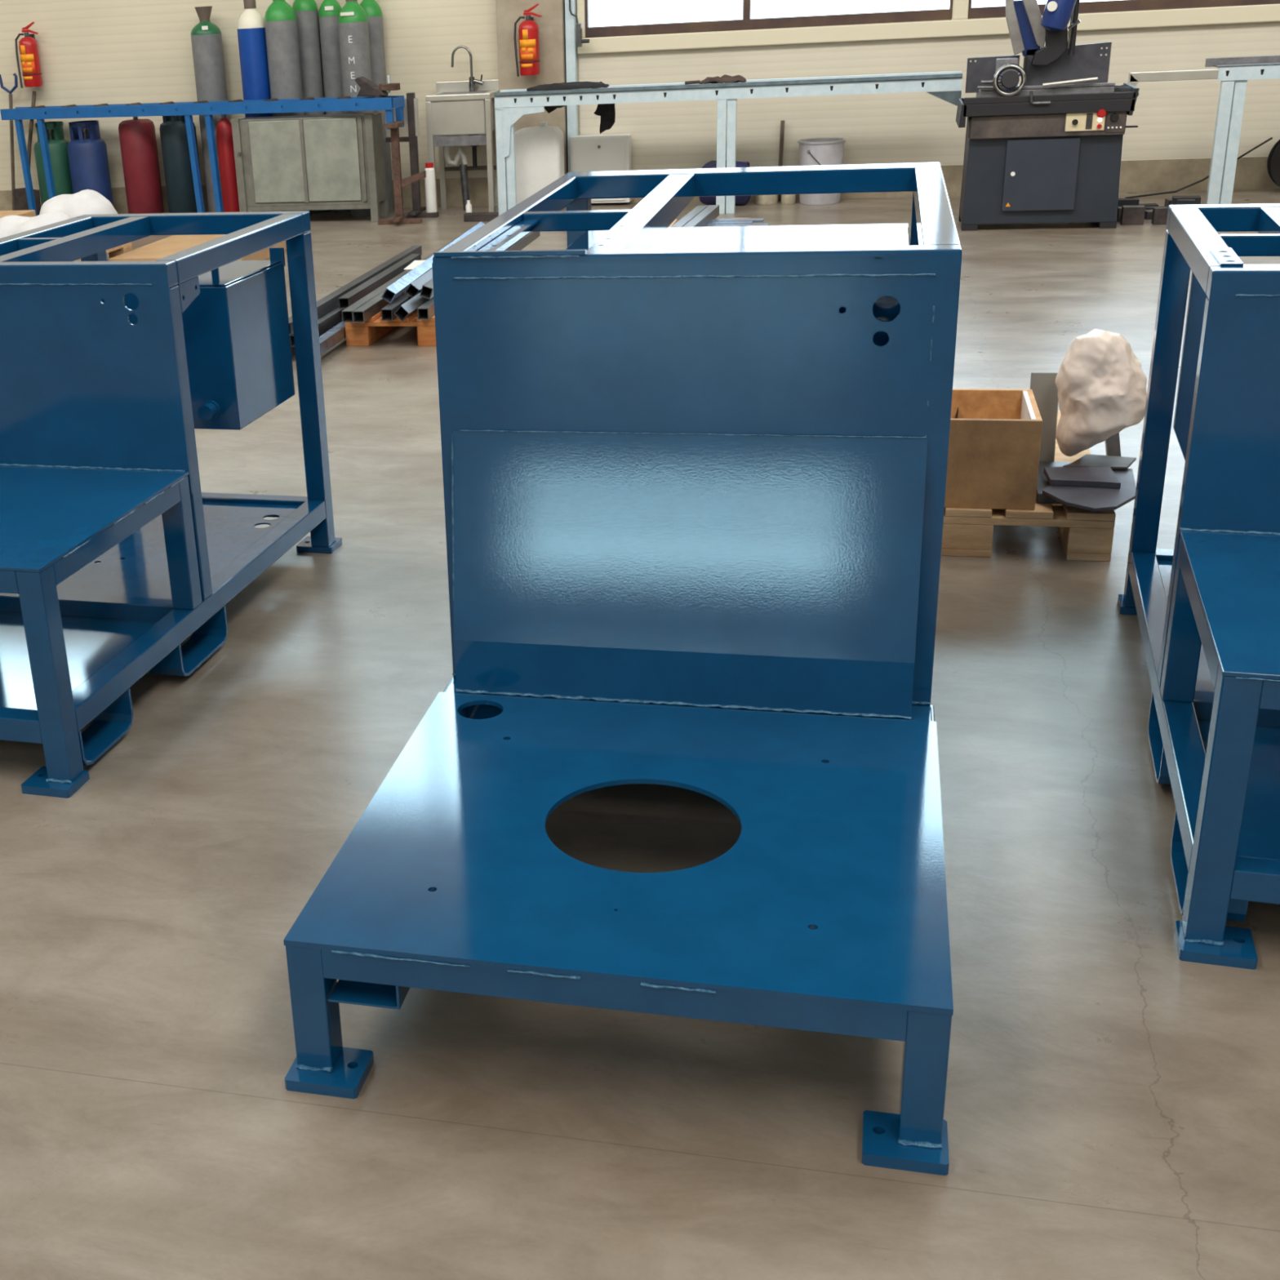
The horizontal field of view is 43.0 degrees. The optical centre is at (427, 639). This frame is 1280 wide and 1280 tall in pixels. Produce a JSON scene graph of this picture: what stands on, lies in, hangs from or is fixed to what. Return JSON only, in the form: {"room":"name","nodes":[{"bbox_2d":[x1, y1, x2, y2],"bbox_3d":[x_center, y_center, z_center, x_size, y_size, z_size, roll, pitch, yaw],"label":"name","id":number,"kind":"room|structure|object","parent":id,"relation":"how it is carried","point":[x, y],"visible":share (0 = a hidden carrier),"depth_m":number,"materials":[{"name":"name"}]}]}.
{"room":"metal workshop","nodes":[
{"label":"metal workshop","id":0,"kind":"room"},
{"bbox_2d":[0,0,579,191],"bbox_3d":[2.527,-6.960,11.335,28.000,6.974,0.300,3,23,15],"label":"wall","id":1,"kind":"structure","parent":0,"point":[91,51],"depth_m":13.41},
{"bbox_2d":[14,22,42,88],"bbox_3d":[-3.393,-4.972,13.596,0.192,0.521,0.168,-14,24,-26],"label":"fire extinguisher","id":2,"kind":"object","parent":1,"relation":"attached to","point":[28,46],"visible":1,"depth_m":13.57,"materials":[{"name":"red metal"}]},
{"bbox_2d":[435,79,498,92],"bbox_3d":[0.325,-4.420,12.762,0.520,0.080,0.020,3,23,15],"label":"backsplash","id":3,"kind":"structure","parent":1,"relation":"attached to","point":[488,85],"depth_m":12.76,"materials":[{"name":"silver metal"}]},
{"bbox_2d":[513,3,542,76],"bbox_3d":[0.775,-4.638,12.369,0.192,0.521,0.168,-14,24,-26],"label":"fire extinguisher","id":4,"kind":"object","parent":1,"relation":"attached to","point":[528,29],"visible":1,"depth_m":12.34,"materials":[{"name":"red metal"}]},
{"bbox_2d":[495,0,568,174],"bbox_3d":[0.773,-5.599,12.195,0.523,4.450,0.190,3,23,15],"label":"pillar","id":5,"kind":"structure","parent":1,"relation":"attached to","point":[551,25],"depth_m":12.49,"materials":[{"name":"paint"}]},
{"bbox_2d":[569,133,631,203],"bbox_3d":[1.381,-3.746,12.728,0.470,0.515,0.147,3,23,15],"label":"wall box","id":6,"kind":"object","parent":1,"relation":"attached to","point":[591,153],"visible":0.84,"depth_m":12.63,"materials":[{"name":"white metal"}]},
{"bbox_2d":[0,156,1279,213],"bbox_3d":[2.716,-3.620,12.666,28.000,0.226,0.320,3,23,15],"label":"baseboard","id":7,"kind":"structure","parent":1,"relation":"attached to","point":[1251,173],"depth_m":11.86,"materials":[{"name":"concrete"}]},
{"bbox_2d":[564,0,1279,172],"bbox_3d":[3.851,-4.910,11.584,5.775,3.300,0.220,3,23,15],"label":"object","id":8,"kind":"structure","parent":1,"relation":"in","point":[1174,119],"depth_m":12.06,"materials":[{"name":"beige"}]},
{"bbox_2d":[0,188,1279,1279],"bbox_3d":[0.234,0.171,4.155,28.000,0.200,21.400,3,23,15],"label":"floor","id":9,"kind":"structure","parent":0,"point":[1112,1112],"depth_m":2.75,"materials":[{"name":"concrete"}]},
{"bbox_2d":[0,72,17,210],"bbox_3d":[-3.579,-4.286,13.879,0.192,1.189,0.110,3,23,15],"label":"fork","id":10,"kind":"object","parent":9,"relation":"on","point":[11,106],"visible":0.91,"depth_m":13.85,"materials":[{"name":"brown metal"}]},
{"bbox_2d":[13,90,40,215],"bbox_3d":[-3.489,-4.208,13.902,0.291,1.054,0.183,3,23,15],"label":"shovel","id":11,"kind":"object","parent":9,"relation":"on","point":[20,196],"visible":0.56,"depth_m":13.94,"materials":[{"name":"brown wood"}]},
{"bbox_2d":[33,121,73,205],"bbox_3d":[-3.208,-4.047,13.804,0.310,0.800,0.310,3,23,15],"label":"bottle","id":12,"kind":"object","parent":9,"relation":"on","point":[57,144],"visible":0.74,"depth_m":13.67,"materials":[{"name":"green paint"}]},
{"bbox_2d":[66,120,114,207],"bbox_3d":[-2.884,-4.011,13.668,0.330,0.800,0.330,3,23,15],"label":"bottle","id":13,"kind":"object","parent":9,"relation":"on","point":[87,155],"visible":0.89,"depth_m":13.53,"materials":[{"name":"blue paint"}]},
{"bbox_2d":[74,241,132,261],"bbox_3d":[-2.873,-2.538,10.882,1.350,0.144,1.200,3,23,15],"label":"wooden pallet","id":14,"kind":"object","parent":9,"relation":"on","point":[124,248],"visible":0.07,"depth_m":11.12,"materials":[{"name":"brown wood"}]},
{"bbox_2d":[0,209,35,217],"bbox_3d":[-3.103,-2.944,10.891,0.830,0.625,0.800,3,23,15],"label":"cardboard box","id":15,"kind":"object","parent":14,"relation":"on","point":[29,213],"visible":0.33,"depth_m":11.12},
{"bbox_2d":[0,211,72,238],"bbox_3d":[-2.553,-2.616,10.362,0.710,0.318,0.565,3,23,15],"label":"wrap","id":16,"kind":"object","parent":14,"relation":"on","point":[10,225],"visible":0.41,"depth_m":10.16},
{"bbox_2d":[39,189,117,217],"bbox_3d":[-2.374,-2.886,10.905,0.590,0.348,0.521,3,23,15],"label":"wrap","id":17,"kind":"object","parent":14,"relation":"on","point":[86,202],"visible":0.45,"depth_m":10.71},
{"bbox_2d":[118,116,164,213],"bbox_3d":[-2.423,-4.027,13.528,0.304,0.884,0.304,3,23,15],"label":"bottle","id":18,"kind":"object","parent":9,"relation":"on","point":[137,137],"visible":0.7,"depth_m":13.42,"materials":[{"name":"red paint"}]},
{"bbox_2d":[0,210,342,798],"bbox_3d":[-0.931,-0.491,4.283,0.768,1.056,1.793,4,23,17],"label":"frame","id":19,"kind":"object","parent":9,"relation":"on","point":[109,371],"visible":1,"depth_m":4.11,"materials":[{"name":"blue paint"}]},
{"bbox_2d":[197,400,220,421],"bbox_3d":[-0.613,-0.641,4.484,0.052,0.052,0.047,4,23,17],"label":"socket","id":20,"kind":"object","parent":19,"relation":"attached to","point":[210,410],"depth_m":4.47,"materials":[{"name":"blue paint"}]},
{"bbox_2d":[159,115,201,213],"bbox_3d":[-2.066,-4.007,13.433,0.300,0.880,0.300,3,23,15],"label":"bottle","id":21,"kind":"object","parent":9,"relation":"on","point":[180,193],"visible":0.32,"depth_m":13.32,"materials":[{"name":"teal paint"}]},
{"bbox_2d":[108,234,286,261],"bbox_3d":[-1.552,-2.725,11.228,0.960,0.090,1.100,3,23,15],"label":"flat cardboard box","id":22,"kind":"object","parent":9,"relation":"on","point":[173,244],"visible":0.29,"depth_m":11.14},
{"bbox_2d":[0,95,404,216],"bbox_3d":[-1.878,-3.921,13.112,3.690,0.940,0.233,7,24,24],"label":"rack","id":23,"kind":"object","parent":9,"relation":"on","point":[206,108],"visible":0.96,"depth_m":12.96,"materials":[{"name":"metal"}]},
{"bbox_2d":[355,75,399,96],"bbox_3d":[-0.377,-4.245,12.244,0.347,0.145,0.100,7,24,24],"label":"bench vise","id":24,"kind":"object","parent":23,"relation":"on","point":[368,88],"visible":1,"depth_m":12.23,"materials":[{"name":"metal"}]},
{"bbox_2d":[191,5,229,212],"bbox_3d":[-1.774,-4.381,13.293,0.250,1.646,0.250,3,23,15],"label":"gas cylinder","id":25,"kind":"object","parent":9,"relation":"on","point":[206,36],"visible":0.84,"depth_m":13.08,"materials":[{"name":"grey paint"}]},
{"bbox_2d":[216,114,239,212],"bbox_3d":[-1.644,-3.928,13.242,0.156,0.831,0.156,3,23,15],"label":"gas cylinder","id":26,"kind":"object","parent":9,"relation":"on","point":[224,132],"visible":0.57,"depth_m":13.18,"materials":[{"name":"red paint"}]},
{"bbox_2d":[236,0,280,211],"bbox_3d":[-1.367,-4.331,12.982,0.236,1.741,0.236,3,23,15],"label":"gas cylinder","id":27,"kind":"object","parent":9,"relation":"on","point":[251,27],"visible":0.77,"depth_m":12.75,"materials":[{"name":"blue paint"}]},
{"bbox_2d":[264,0,311,216],"bbox_3d":[-1.128,-4.334,12.889,0.256,1.791,0.256,3,23,15],"label":"gas cylinder","id":28,"kind":"object","parent":9,"relation":"on","point":[280,18],"visible":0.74,"depth_m":12.66,"materials":[{"name":"grey paint"}]},
{"bbox_2d":[231,112,388,222],"bbox_3d":[-0.929,-3.747,12.718,1.160,0.810,0.320,3,23,15],"label":"base cabinet","id":29,"kind":"object","parent":9,"relation":"on","point":[324,162],"visible":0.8,"depth_m":12.59,"materials":[{"name":"metal"}]},
{"bbox_2d":[292,0,332,213],"bbox_3d":[-0.946,-4.443,13.082,0.210,1.831,0.210,3,23,15],"label":"gas cylinder","id":30,"kind":"object","parent":9,"relation":"on","point":[306,11],"visible":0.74,"depth_m":12.87,"materials":[{"name":"grey paint"}]},
{"bbox_2d":[290,323,337,357],"bbox_3d":[-0.402,-1.829,8.834,0.056,0.056,2.500,3,23,15],"label":"tube","id":31,"kind":"object","parent":9,"relation":"on","point":[293,353],"visible":0.02,"depth_m":7.87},
{"bbox_2d":[319,320,346,355],"bbox_3d":[-0.264,-1.833,8.758,0.058,0.056,2.600,3,23,14],"label":"tube","id":32,"kind":"object","parent":9,"relation":"on","point":[336,334],"visible":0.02,"depth_m":7.93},
{"bbox_2d":[318,0,351,212],"bbox_3d":[-0.738,-4.414,13.033,0.196,1.791,0.198,3,23,15],"label":"gas cylinder","id":33,"kind":"object","parent":9,"relation":"on","point":[329,10],"visible":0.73,"depth_m":12.82,"materials":[{"name":"grey paint"}]},
{"bbox_2d":[337,0,373,217],"bbox_3d":[-0.548,-4.278,12.721,0.234,1.751,0.236,3,23,15],"label":"gas cylinder","id":34,"kind":"object","parent":9,"relation":"on","point":[353,22],"visible":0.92,"depth_m":12.49,"materials":[{"name":"grey paint"}]},
{"bbox_2d":[359,0,394,210],"bbox_3d":[-0.427,-4.391,12.959,0.210,1.771,0.210,3,23,15],"label":"gas cylinder","id":35,"kind":"object","parent":9,"relation":"on","point":[373,11],"visible":0.45,"depth_m":12.77,"materials":[{"name":"grey paint"}]},
{"bbox_2d":[344,311,435,346],"bbox_3d":[0.175,-1.759,8.505,0.900,0.144,1.200,3,23,15],"label":"wooden pallet","id":36,"kind":"object","parent":9,"relation":"on","point":[357,334],"visible":0.19,"depth_m":8.05,"materials":[{"name":"orange wood"}]},
{"bbox_2d":[352,290,402,322],"bbox_3d":[0.033,-2.156,9.244,0.056,0.056,3.000,3,23,14],"label":"tube","id":37,"kind":"object","parent":36,"relation":"on","point":[366,311],"visible":0.38,"depth_m":8.03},
{"bbox_2d":[381,293,411,320],"bbox_3d":[0.128,-2.093,9.074,0.056,0.056,2.600,3,23,15],"label":"tube","id":38,"kind":"object","parent":36,"relation":"on","point":[388,312],"visible":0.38,"depth_m":7.99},
{"bbox_2d":[404,268,432,297],"bbox_3d":[0.209,-2.224,9.220,0.079,0.079,2.400,2,23,14],"label":"tube","id":39,"kind":"object","parent":38,"relation":"on","point":[415,287],"visible":0.31,"depth_m":8.24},
{"bbox_2d":[381,222,484,302],"bbox_3d":[0.079,-2.184,9.139,0.077,0.077,2.400,2,22,13],"label":"tube","id":40,"kind":"object","parent":38,"relation":"on","point":[397,288],"visible":0.56,"depth_m":8.42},
{"bbox_2d":[342,227,471,322],"bbox_3d":[-0.022,-2.163,9.268,0.056,0.056,3.000,3,23,14],"label":"tube","id":41,"kind":"object","parent":36,"relation":"on","point":[347,313],"visible":0.41,"depth_m":8.29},
{"bbox_2d":[404,260,425,269],"bbox_3d":[-0.054,-2.149,9.160,0.100,0.001,0.320,1,22,11],"label":"paper sheet","id":42,"kind":"object","parent":41,"relation":"on","point":[415,264],"visible":0.64,"depth_m":9.16,"materials":[{"name":"white"}]},
{"bbox_2d":[394,292,429,321],"bbox_3d":[0.210,-2.089,9.019,0.079,0.079,2.600,3,23,15],"label":"tube","id":43,"kind":"object","parent":36,"relation":"on","point":[410,307],"visible":0.38,"depth_m":7.96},
{"bbox_2d":[419,278,433,299],"bbox_3d":[0.294,-2.199,9.128,0.072,0.072,2.400,3,23,14],"label":"tube","id":44,"kind":"object","parent":43,"relation":"on","point":[427,291],"visible":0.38,"depth_m":8.09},
{"bbox_2d":[417,231,539,319],"bbox_3d":[0.342,-2.129,9.132,0.056,0.056,2.800,3,23,15],"label":"tube","id":45,"kind":"object","parent":36,"relation":"on","point":[426,311],"visible":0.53,"depth_m":8.06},
{"bbox_2d":[377,120,426,225],"bbox_3d":[-0.210,-3.579,12.278,0.310,0.750,0.310,-17,26,-31],"label":"support stand","id":46,"kind":"object","parent":9,"relation":"on","point":[398,183],"visible":1,"depth_m":12.26,"materials":[{"name":"metal"}]},
{"bbox_2d":[384,92,439,217],"bbox_3d":[-0.124,-3.801,12.562,0.311,0.940,0.310,-15,25,-27],"label":"support stand","id":47,"kind":"object","parent":9,"relation":"on","point":[411,130],"visible":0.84,"depth_m":12.51,"materials":[{"name":"metal"}]},
{"bbox_2d":[424,162,436,212],"bbox_3d":[0.027,-3.564,12.663,0.084,0.411,0.084,3,23,15],"label":"plastic bottle","id":48,"kind":"object","parent":9,"relation":"on","point":[430,183],"visible":1,"depth_m":12.63,"materials":[{"name":"white plastic"}]},
{"bbox_2d":[425,44,498,212],"bbox_3d":[0.298,-4.060,12.727,0.520,1.256,0.365,3,23,15],"label":"sink","id":49,"kind":"object","parent":9,"relation":"on","point":[470,110],"visible":0.93,"depth_m":12.61,"materials":[{"name":"silver metal"}]},
{"bbox_2d":[431,97,494,135],"bbox_3d":[0.279,-4.155,12.688,0.445,0.260,0.325,3,23,15],"label":"basin","id":50,"kind":"object","parent":49,"relation":"in","point":[450,116],"depth_m":12.53,"materials":[{"name":"silver metal"}]},
{"bbox_2d":[451,44,484,91],"bbox_3d":[0.316,-4.520,12.650,0.259,0.348,0.051,3,23,15],"label":"tap","id":51,"kind":"object","parent":49,"relation":"on","point":[473,85],"depth_m":12.68,"materials":[{"name":"silver metal"}]},
{"bbox_2d":[465,200,471,212],"bbox_3d":[0.329,-3.407,12.618,0.050,0.120,0.049,3,23,15],"label":"plastic bottle","id":52,"kind":"object","parent":9,"relation":"on","point":[468,206],"visible":0.85,"depth_m":12.60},
{"bbox_2d":[463,212,498,222],"bbox_3d":[0.416,-3.259,12.318,0.260,0.060,0.080,3,23,15],"label":"block","id":53,"kind":"object","parent":9,"relation":"on","point":[468,216],"visible":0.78,"depth_m":12.29,"materials":[{"name":"metal"}]},
{"bbox_2d":[515,121,564,204],"bbox_3d":[0.875,-3.723,12.586,0.380,0.671,0.240,3,23,15],"label":"canister","id":54,"kind":"object","parent":9,"relation":"on","point":[540,149],"visible":0.59,"depth_m":12.45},
{"bbox_2d":[283,161,962,1175],"bbox_3d":[0.566,-0.270,3.381,1.018,1.158,2.591,3,23,15],"label":"frame","id":55,"kind":"object","parent":9,"relation":"on","point":[694,478],"visible":1,"depth_m":3.04,"materials":[{"name":"blue paint"}]},
{"bbox_2d":[668,217,747,227],"bbox_3d":[1.638,-2.551,10.268,0.770,0.144,1.150,3,23,15],"label":"wooden pallet","id":56,"kind":"object","parent":9,"relation":"on","point":[675,220],"visible":0.02,"depth_m":10.66,"materials":[{"name":"brown wood"}]},
{"bbox_2d":[670,204,707,227],"bbox_3d":[1.655,-2.661,10.249,0.068,0.068,1.350,4,23,18],"label":"tube","id":57,"kind":"object","parent":56,"relation":"on","point":[698,209],"visible":0.31,"depth_m":10.33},
{"bbox_2d":[681,204,719,227],"bbox_3d":[1.728,-2.658,10.229,0.068,0.068,1.350,4,23,18],"label":"tube","id":58,"kind":"object","parent":56,"relation":"on","point":[711,212],"visible":0.56,"depth_m":10.38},
{"bbox_2d":[707,221,753,224],"bbox_3d":[1.966,-2.713,10.414,0.300,0.012,0.100,3,23,15],"label":"bar","id":59,"kind":"object","parent":56,"relation":"on","point":[713,222],"visible":0.56,"depth_m":10.40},
{"bbox_2d":[705,223,768,226],"bbox_3d":[1.993,-2.663,10.286,0.400,0.012,0.100,3,23,15],"label":"bar","id":60,"kind":"object","parent":56,"relation":"on","point":[725,224],"visible":0.71,"depth_m":10.28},
{"bbox_2d":[711,217,764,222],"bbox_3d":[2.034,-2.758,10.515,0.350,0.012,0.100,3,23,15],"label":"bar","id":61,"kind":"object","parent":56,"relation":"on","point":[754,220],"visible":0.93,"depth_m":10.50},
{"bbox_2d":[699,160,751,205],"bbox_3d":[2.308,-3.531,12.361,0.412,0.338,0.242,3,23,15],"label":"bag","id":62,"kind":"object","parent":9,"relation":"on","point":[710,200],"visible":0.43,"depth_m":12.30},
{"bbox_2d":[493,71,962,215],"bbox_3d":[2.179,-3.660,11.897,3.360,0.930,0.260,3,23,15],"label":"conveyor","id":63,"kind":"object","parent":9,"relation":"on","point":[505,100],"visible":0.91,"depth_m":11.75,"materials":[{"name":"metal"}]},
{"bbox_2d":[542,105,565,113],"bbox_3d":[0.960,-4.103,12.244,0.261,0.136,0.052,3,23,15],"label":"rag","id":64,"kind":"object","parent":63,"relation":"hanging from","point":[548,108],"visible":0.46,"depth_m":12.25,"materials":[{"name":"black fabric"}]},
{"bbox_2d":[526,81,609,91],"bbox_3d":[1.052,-4.153,11.984,0.626,0.052,0.160,3,23,15],"label":"rag","id":65,"kind":"object","parent":63,"relation":"on","point":[573,85],"visible":1,"depth_m":11.93,"materials":[{"name":"black fabric"}]},
{"bbox_2d":[593,103,615,133],"bbox_3d":[1.350,-4.024,12.177,0.172,0.324,0.047,6,24,23],"label":"rag","id":66,"kind":"object","parent":63,"relation":"hanging from","point":[606,112],"visible":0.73,"depth_m":12.18,"materials":[{"name":"black fabric"}]},
{"bbox_2d":[684,74,746,84],"bbox_3d":[2.109,-4.101,11.699,0.444,0.060,0.090,3,23,15],"label":"rag","id":67,"kind":"object","parent":63,"relation":"on","point":[725,78],"visible":1,"depth_m":11.66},
{"bbox_2d":[755,195,777,204],"bbox_3d":[2.625,-3.453,12.359,0.170,0.155,0.170,3,23,15],"label":"paint can","id":68,"kind":"object","parent":9,"relation":"on","point":[760,199],"visible":0.39,"depth_m":12.31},
{"bbox_2d":[777,120,784,201],"bbox_3d":[2.735,-3.705,12.374,0.033,0.600,0.078,8,24,25],"label":"batten","id":69,"kind":"object","parent":9,"relation":"on","point":[782,122],"visible":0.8,"depth_m":12.33,"materials":[{"name":"brown wood"}]},
{"bbox_2d":[781,194,795,204],"bbox_3d":[2.777,-3.463,12.288,0.110,0.210,0.110,3,23,15],"label":"paint can","id":70,"kind":"object","parent":9,"relation":"on","point":[785,198],"visible":0.32,"depth_m":12.27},
{"bbox_2d":[797,137,846,204],"bbox_3d":[2.997,-3.564,12.168,0.361,0.462,0.362,3,23,15],"label":"bucket","id":71,"kind":"object","parent":9,"relation":"on","point":[812,151],"visible":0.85,"depth_m":12.03,"materials":[{"name":"white plastic"}]},
{"bbox_2d":[941,411,1115,561],"bbox_3d":[1.743,-0.537,5.239,0.800,0.144,1.200,3,23,15],"label":"wooden pallet","id":72,"kind":"object","parent":9,"relation":"on","point":[1085,535],"visible":0.22,"depth_m":4.66,"materials":[{"name":"brown wood"}]},
{"bbox_2d":[944,388,1042,510],"bbox_3d":[1.550,-0.585,4.835,0.532,0.265,0.386,3,23,15],"label":"wooden box","id":73,"kind":"object","parent":72,"relation":"on","point":[994,442],"visible":0.53,"depth_m":4.64,"materials":[{"name":"brown wood"}]},
{"bbox_2d":[954,408,958,418],"bbox_3d":[1.623,-0.628,4.989,0.050,0.198,0.020,3,23,15],"label":"steel offcut","id":74,"kind":"object","parent":73,"relation":"in","point":[957,413],"visible":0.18,"depth_m":4.95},
{"bbox_2d":[1030,372,1058,462],"bbox_3d":[1.920,-0.682,4.991,0.085,0.292,0.077,3,23,15],"label":"sheet","id":75,"kind":"object","parent":72,"relation":"on","point":[1042,384],"visible":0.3,"depth_m":4.98,"materials":[{"name":"grey"}]},
{"bbox_2d":[1035,461,1070,503],"bbox_3d":[1.893,-0.477,4.833,0.120,0.030,0.350,3,23,15],"label":"steel offcut","id":76,"kind":"object","parent":72,"relation":"on","point":[1042,482],"visible":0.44,"depth_m":4.78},
{"bbox_2d":[1042,468,1136,511],"bbox_3d":[1.944,-0.443,4.684,0.275,0.010,0.415,3,23,15],"label":"sheet offcut","id":77,"kind":"object","parent":76,"relation":"on","point":[1091,499],"visible":0.71,"depth_m":4.62,"materials":[{"name":"metal"}]},
{"bbox_2d":[1043,466,1120,488],"bbox_3d":[1.941,-0.484,4.749,0.198,0.018,0.170,3,23,15],"label":"sheet offcut","id":78,"kind":"object","parent":77,"relation":"on","point":[1090,477],"visible":1,"depth_m":4.72,"materials":[{"name":"metal"}]},
{"bbox_2d":[1062,453,1136,469],"bbox_3d":[2.053,-0.545,4.887,0.219,0.008,0.140,3,23,15],"label":"sheet offcut","id":79,"kind":"object","parent":76,"relation":"on","point":[1086,460],"visible":1,"depth_m":4.87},
{"bbox_2d":[1105,432,1120,456],"bbox_3d":[2.152,-0.667,5.032,0.075,0.213,0.040,3,23,15],"label":"bracket","id":80,"kind":"object","parent":79,"relation":"on","point":[1113,447],"visible":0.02,"depth_m":5.03,"materials":[{"name":"metal"}]},
{"bbox_2d":[1055,328,1146,456],"bbox_3d":[2.048,-0.747,4.854,0.272,0.385,0.238,3,23,15],"label":"wrap","id":81,"kind":"object","parent":76,"relation":"on","point":[1100,382],"visible":0.99,"depth_m":4.77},
{"bbox_2d":[955,0,1139,231],"bbox_3d":[4.011,-3.516,10.349,1.090,1.620,0.658,3,23,15],"label":"machine","id":82,"kind":"object","parent":9,"relation":"on","point":[1046,148],"visible":1,"depth_m":10.24,"materials":[{"name":"grey paint"}]},
{"bbox_2d":[960,91,1135,116],"bbox_3d":[4.001,-3.497,10.376,1.020,0.115,0.630,3,23,15],"label":"tray","id":83,"kind":"object","parent":82,"relation":"on","point":[986,104],"depth_m":10.10,"materials":[{"name":"black metal"}]},
{"bbox_2d":[1114,84,1138,97],"bbox_3d":[4.378,-3.472,10.125,0.240,0.076,0.180,3,23,15],"label":"rag","id":84,"kind":"object","parent":82,"relation":"on","point":[1122,88],"visible":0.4,"depth_m":10.06,"materials":[{"name":"black fabric"}]},
{"bbox_2d":[1116,206,1121,222],"bbox_3d":[4.646,-2.822,10.589,0.162,0.088,0.095,0,22,8],"label":"steel offcut","id":85,"kind":"object","parent":9,"relation":"on","point":[1119,208],"visible":0.2,"depth_m":10.56,"materials":[{"name":"metal"}]},
{"bbox_2d":[1120,204,1145,225],"bbox_3d":[4.602,-2.771,10.432,0.132,0.114,0.092,3,23,16],"label":"steel offcut","id":86,"kind":"object","parent":9,"relation":"on","point":[1130,215],"visible":1,"depth_m":10.39,"materials":[{"name":"metal"}]},
{"bbox_2d":[1117,198,1139,206],"bbox_3d":[4.730,-2.923,10.803,0.132,0.107,0.088,5,23,19],"label":"steel offcut","id":87,"kind":"object","parent":86,"relation":"on","point":[1122,202],"visible":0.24,"depth_m":10.76,"materials":[{"name":"black"}]},
{"bbox_2d":[1144,209,1152,219],"bbox_3d":[4.839,-2.823,10.611,0.146,0.053,0.095,1,22,10],"label":"steel offcut","id":88,"kind":"object","parent":9,"relation":"on","point":[1148,214],"visible":0.24,"depth_m":10.58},
{"bbox_2d":[1138,203,1158,206],"bbox_3d":[4.921,-2.965,10.965,0.153,0.042,0.090,1,22,11],"label":"steel offcut","id":89,"kind":"object","parent":9,"relation":"on","point":[1144,204],"visible":0.26,"depth_m":10.93,"materials":[{"name":"black"}]},
{"bbox_2d":[1145,206,1159,209],"bbox_3d":[4.915,-2.901,10.803,0.121,0.047,0.070,4,23,19],"label":"steel offcut","id":90,"kind":"object","parent":9,"relation":"on","point":[1146,207],"visible":0.31,"depth_m":10.78,"materials":[{"name":"black"}]},
{"bbox_2d":[1151,206,1168,225],"bbox_3d":[4.790,-2.749,10.364,0.160,0.104,0.078,2,22,13],"label":"steel offcut","id":91,"kind":"object","parent":9,"relation":"on","point":[1159,215],"visible":0.51,"depth_m":10.34,"materials":[{"name":"metal"}]},
{"bbox_2d":[1164,198,1172,206],"bbox_3d":[5.118,-2.975,10.926,0.128,0.071,0.104,1,22,10],"label":"steel offcut","id":92,"kind":"object","parent":9,"relation":"on","point":[1167,201],"visible":0.24,"depth_m":10.91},
{"bbox_2d":[1171,195,1200,204],"bbox_3d":[5.102,-2.927,10.760,0.170,0.107,0.110,5,23,19],"label":"steel offcut","id":93,"kind":"object","parent":9,"relation":"on","point":[1197,198],"visible":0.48,"depth_m":10.71,"materials":[{"name":"black"}]},
{"bbox_2d":[1177,199,1195,204],"bbox_3d":[5.027,-2.863,10.607,0.104,0.110,0.071,6,24,22],"label":"steel offcut","id":94,"kind":"object","parent":9,"relation":"on","point":[1180,202],"visible":0.44,"depth_m":10.57,"materials":[{"name":"black"}]},
{"bbox_2d":[1117,203,1279,969],"bbox_3d":[1.925,-0.236,3.241,0.768,1.056,1.793,4,23,18],"label":"frame","id":95,"kind":"object","parent":9,"relation":"on","point":[1206,607],"visible":1,"depth_m":3.14,"materials":[{"name":"blue paint"}]},
{"bbox_2d":[1124,137,1272,198],"bbox_3d":[5.507,-3.387,11.465,0.977,0.380,0.124,-2,22,4],"label":"cable","id":96,"kind":"object","parent":9,"relation":"on","point":[1271,138],"visible":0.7,"depth_m":11.52,"materials":[{"name":"black rubber"}]},
{"bbox_2d":[1128,55,1279,204],"bbox_3d":[5.945,-3.420,10.726,2.405,0.955,0.256,3,23,15],"label":"conveyor","id":97,"kind":"object","parent":9,"relation":"on","point":[1233,73],"visible":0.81,"depth_m":10.74,"materials":[{"name":"silver metal"}]},
{"bbox_2d":[1266,139,1279,186],"bbox_3d":[6.211,-3.402,11.362,0.420,0.420,0.120,3,23,15],"label":"cable reel","id":98,"kind":"object","parent":9,"relation":"on","point":[1273,159],"visible":1,"depth_m":11.38,"materials":[{"name":"black rubber"}]},
{"bbox_3d":[-0.233,-1.936,9.076,0.056,0.056,1.600,3,23,15],"label":"tube","id":99,"kind":"object","parent":9,"relation":"on","visible":0},
{"bbox_2d":[289,306,343,346],"bbox_3d":[-0.429,-1.760,8.506,0.056,0.056,1.650,3,23,15],"label":"tube","id":100,"kind":"object","parent":99,"relation":"on","point":[333,317],"visible":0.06,"depth_m":8.17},
{"bbox_2d":[288,245,422,334],"bbox_3d":[-0.374,-1.967,8.852,0.056,0.056,2.450,3,23,15],"label":"tube","id":101,"kind":"object","parent":100,"relation":"on","point":[331,301],"visible":0.56,"depth_m":8.72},
{"bbox_2d":[337,253,421,309],"bbox_3d":[-0.247,-2.008,8.910,0.057,0.056,1.450,3,23,15],"label":"tube","id":102,"kind":"object","parent":100,"relation":"on","point":[364,289],"visible":0.75,"depth_m":8.72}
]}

